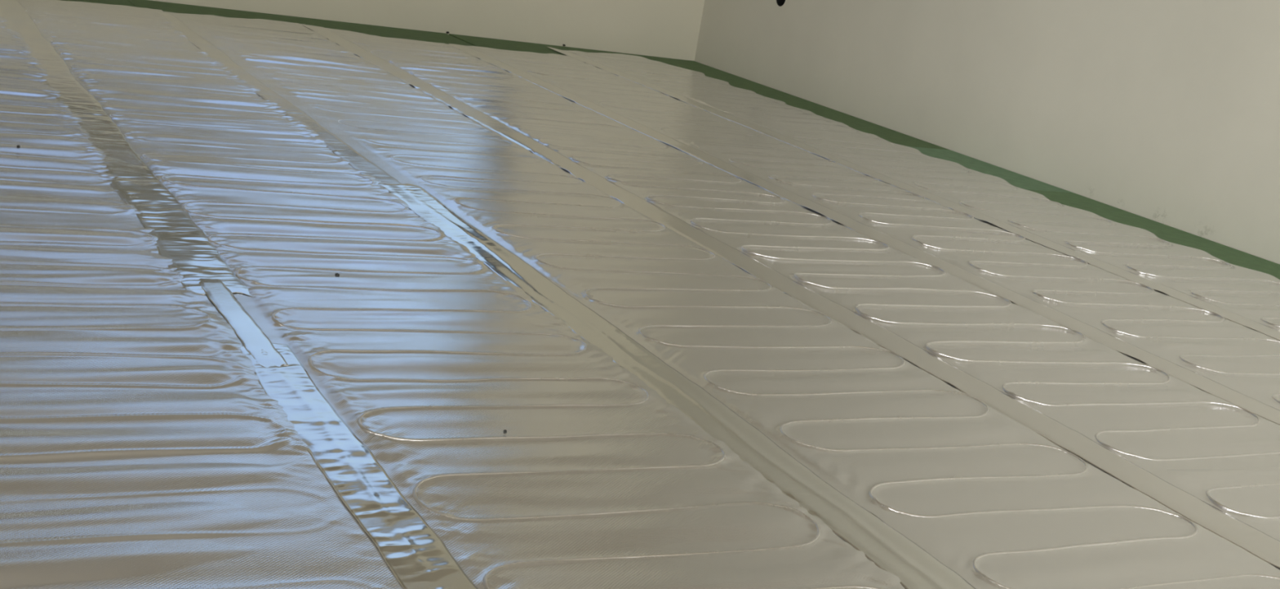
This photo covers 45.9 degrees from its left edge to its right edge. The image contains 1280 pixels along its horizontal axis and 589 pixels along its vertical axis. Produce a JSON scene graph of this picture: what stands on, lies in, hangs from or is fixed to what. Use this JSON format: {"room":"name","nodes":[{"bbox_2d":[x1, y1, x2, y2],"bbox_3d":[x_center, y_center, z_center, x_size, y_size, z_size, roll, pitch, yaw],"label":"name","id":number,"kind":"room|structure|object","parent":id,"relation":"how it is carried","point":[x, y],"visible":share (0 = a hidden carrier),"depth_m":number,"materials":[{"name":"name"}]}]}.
{"room":"building under construction","nodes":[
{"label":"building under construction","id":0,"kind":"room"},
{"bbox_2d":[150,0,704,61],"bbox_3d":[-2.418,-2.298,4.602,6.400,2.556,0.200,1,17,-29],"label":"wall","id":1,"kind":"structure","parent":0,"point":[666,28],"depth_m":5.99,"materials":[{"name":"paint"}]},
{"bbox_2d":[694,0,1279,264],"bbox_3d":[2.378,-0.978,2.655,0.200,2.556,8.600,1,17,-29],"label":"wall","id":2,"kind":"structure","parent":0,"point":[1166,112],"depth_m":4.45,"materials":[{"name":"paint"}]},
{"bbox_2d":[776,0,785,6],"bbox_3d":[0.570,-1.141,5.822,0.062,0.068,0.068,1,17,-29],"label":"box","id":3,"kind":"object","parent":2,"relation":"attached to","point":[780,2],"visible":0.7,"depth_m":5.84,"materials":[{"name":"black plastic"}]},
{"bbox_3d":[-0.605,0.299,1.381,6.600,0.200,8.800,1,17,-29],"label":"floor","id":4,"kind":"structure","parent":0,"visible":0},
{"bbox_2d":[61,0,134,6],"bbox_3d":[-2.187,-0.955,4.723,1.198,0.006,0.595,1,17,-29],"label":"strip","id":5,"kind":"object","parent":4,"relation":"on","point":[126,2],"visible":0.07,"depth_m":5.06,"materials":[{"name":"green"}]},
{"bbox_2d":[128,0,472,45],"bbox_3d":[-1.138,-0.929,5.298,1.190,0.006,0.595,1,17,-29],"label":"strip","id":6,"kind":"object","parent":4,"relation":"on","point":[382,31],"visible":0.48,"depth_m":5.44,"materials":[{"name":"green"}]},
{"bbox_2d":[448,33,572,55],"bbox_3d":[-0.392,-0.911,5.706,0.484,0.006,0.595,1,17,-29],"label":"strip","id":7,"kind":"object","parent":4,"relation":"on","point":[495,43],"visible":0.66,"depth_m":5.80,"materials":[{"name":"green"}]},
{"bbox_2d":[564,46,947,149],"bbox_3d":[0.348,-0.731,5.496,0.615,0.006,1.725,1,17,-29],"label":"strip","id":8,"kind":"object","parent":4,"relation":"on","point":[891,135],"visible":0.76,"depth_m":5.53,"materials":[{"name":"green"}]},
{"bbox_2d":[553,49,1279,330],"bbox_3d":[0.947,-0.266,4.075,0.554,0.012,4.699,1,17,-29],"label":"mat","id":9,"kind":"object","parent":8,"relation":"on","point":[1253,295],"visible":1,"depth_m":4.05,"materials":[{"name":"silver metal"}]},
{"bbox_2d":[547,46,1279,340],"bbox_3d":[0.719,-0.275,3.962,0.082,0.004,4.682,1,17,-29],"label":"tape","id":10,"kind":"object","parent":9,"relation":"on","point":[1201,304],"visible":1,"depth_m":3.75,"materials":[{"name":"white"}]},
{"bbox_2d":[908,146,1072,192],"bbox_3d":[0.870,-0.388,4.527,0.615,0.006,0.578,1,17,-29],"label":"strip","id":11,"kind":"object","parent":4,"relation":"on","point":[1015,179],"visible":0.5,"depth_m":4.62,"materials":[{"name":"green"}]},
{"bbox_2d":[1026,189,1279,279],"bbox_3d":[1.282,-0.117,3.762,0.615,0.006,1.238,1,17,-29],"label":"strip","id":12,"kind":"object","parent":4,"relation":"on","point":[1228,254],"visible":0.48,"depth_m":4.01,"materials":[{"name":"green"}]},
{"bbox_3d":[0.062,0.053,2.331,2.888,0.006,2.638,1,17,-29],"label":"board","id":13,"kind":"object","parent":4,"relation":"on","visible":0},
{"bbox_2d":[0,16,404,588],"bbox_3d":[-1.278,-0.302,2.783,0.579,0.013,4.562,1,17,-29],"label":"mat","id":14,"kind":"object","parent":13,"relation":"on","point":[141,447],"visible":1,"depth_m":1.61,"materials":[{"name":"silver metal"}]},
{"bbox_2d":[0,0,143,204],"bbox_3d":[-1.425,-0.553,3.648,0.104,0.002,2.731,1,17,-29],"label":"tape","id":15,"kind":"object","parent":14,"relation":"on","point":[60,77],"visible":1,"depth_m":3.68,"materials":[{"name":"white"}]},
{"bbox_2d":[56,95,253,296],"bbox_3d":[-0.914,-0.220,2.708,0.099,0.003,1.501,1,17,-29],"label":"tape","id":16,"kind":"object","parent":14,"relation":"on","point":[180,239],"visible":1,"depth_m":2.47,"materials":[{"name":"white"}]},
{"bbox_2d":[198,278,288,367],"bbox_3d":[-0.526,0.034,1.988,0.040,0.002,0.390,1,17,-29],"label":"tape","id":17,"kind":"object","parent":14,"relation":"on","point":[254,340],"visible":1,"depth_m":1.97,"materials":[{"name":"white"}]},
{"bbox_2d":[240,342,477,588],"bbox_3d":[-0.241,0.221,1.462,0.079,0.003,1.078,1,17,-29],"label":"tape","id":18,"kind":"object","parent":14,"relation":"on","point":[418,557],"visible":1,"depth_m":1.54,"materials":[{"name":"white"}]},
{"bbox_2d":[17,0,906,588],"bbox_3d":[-0.797,-0.286,3.034,0.503,0.013,4.541,1,17,-29],"label":"mat","id":19,"kind":"object","parent":13,"relation":"on","point":[594,479],"visible":1,"depth_m":1.93,"materials":[{"name":"silver metal"}]},
{"bbox_2d":[151,11,400,185],"bbox_3d":[-1.030,-0.568,3.959,0.070,0.002,2.462,1,17,-29],"label":"tape","id":20,"kind":"object","parent":19,"relation":"on","point":[337,146],"visible":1,"depth_m":3.61,"materials":[{"name":"white"}]},
{"bbox_2d":[164,11,1279,588],"bbox_3d":[-0.365,-0.281,3.291,0.496,0.012,4.578,1,17,-29],"label":"mat","id":21,"kind":"object","parent":13,"relation":"on","point":[996,501],"visible":1,"depth_m":2.20,"materials":[{"name":"silver metal"}]},
{"bbox_2d":[378,183,975,588],"bbox_3d":[-0.013,0.085,2.121,0.092,0.004,2.060,1,17,-29],"label":"tape","id":22,"kind":"object","parent":21,"relation":"on","point":[891,550],"visible":1,"depth_m":1.92,"materials":[{"name":"white"}]},
{"bbox_2d":[306,24,1279,540],"bbox_3d":[0.075,-0.269,3.524,0.497,0.013,4.564,1,17,-29],"label":"mat","id":23,"kind":"object","parent":13,"relation":"on","point":[1214,449],"visible":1,"depth_m":2.72,"materials":[{"name":"silver metal"}]},
{"bbox_2d":[302,24,1279,568],"bbox_3d":[-0.126,-0.272,3.414,0.086,0.003,4.519,1,17,-29],"label":"tape","id":24,"kind":"object","parent":23,"relation":"on","point":[1267,548],"visible":0.99,"depth_m":2.38,"materials":[{"name":"white"}]},
{"bbox_2d":[448,43,1279,409],"bbox_3d":[0.528,-0.248,3.738,0.500,0.012,4.501,1,17,-29],"label":"mat","id":25,"kind":"object","parent":13,"relation":"on","point":[1246,360],"visible":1,"depth_m":3.38,"materials":[{"name":"silver metal"}]},
{"bbox_2d":[448,44,1279,424],"bbox_3d":[0.338,-0.246,3.611,0.079,0.003,4.433,1,17,-29],"label":"tape","id":26,"kind":"object","parent":25,"relation":"on","point":[1260,408],"visible":1,"depth_m":3.08,"materials":[{"name":"white"}]}
]}

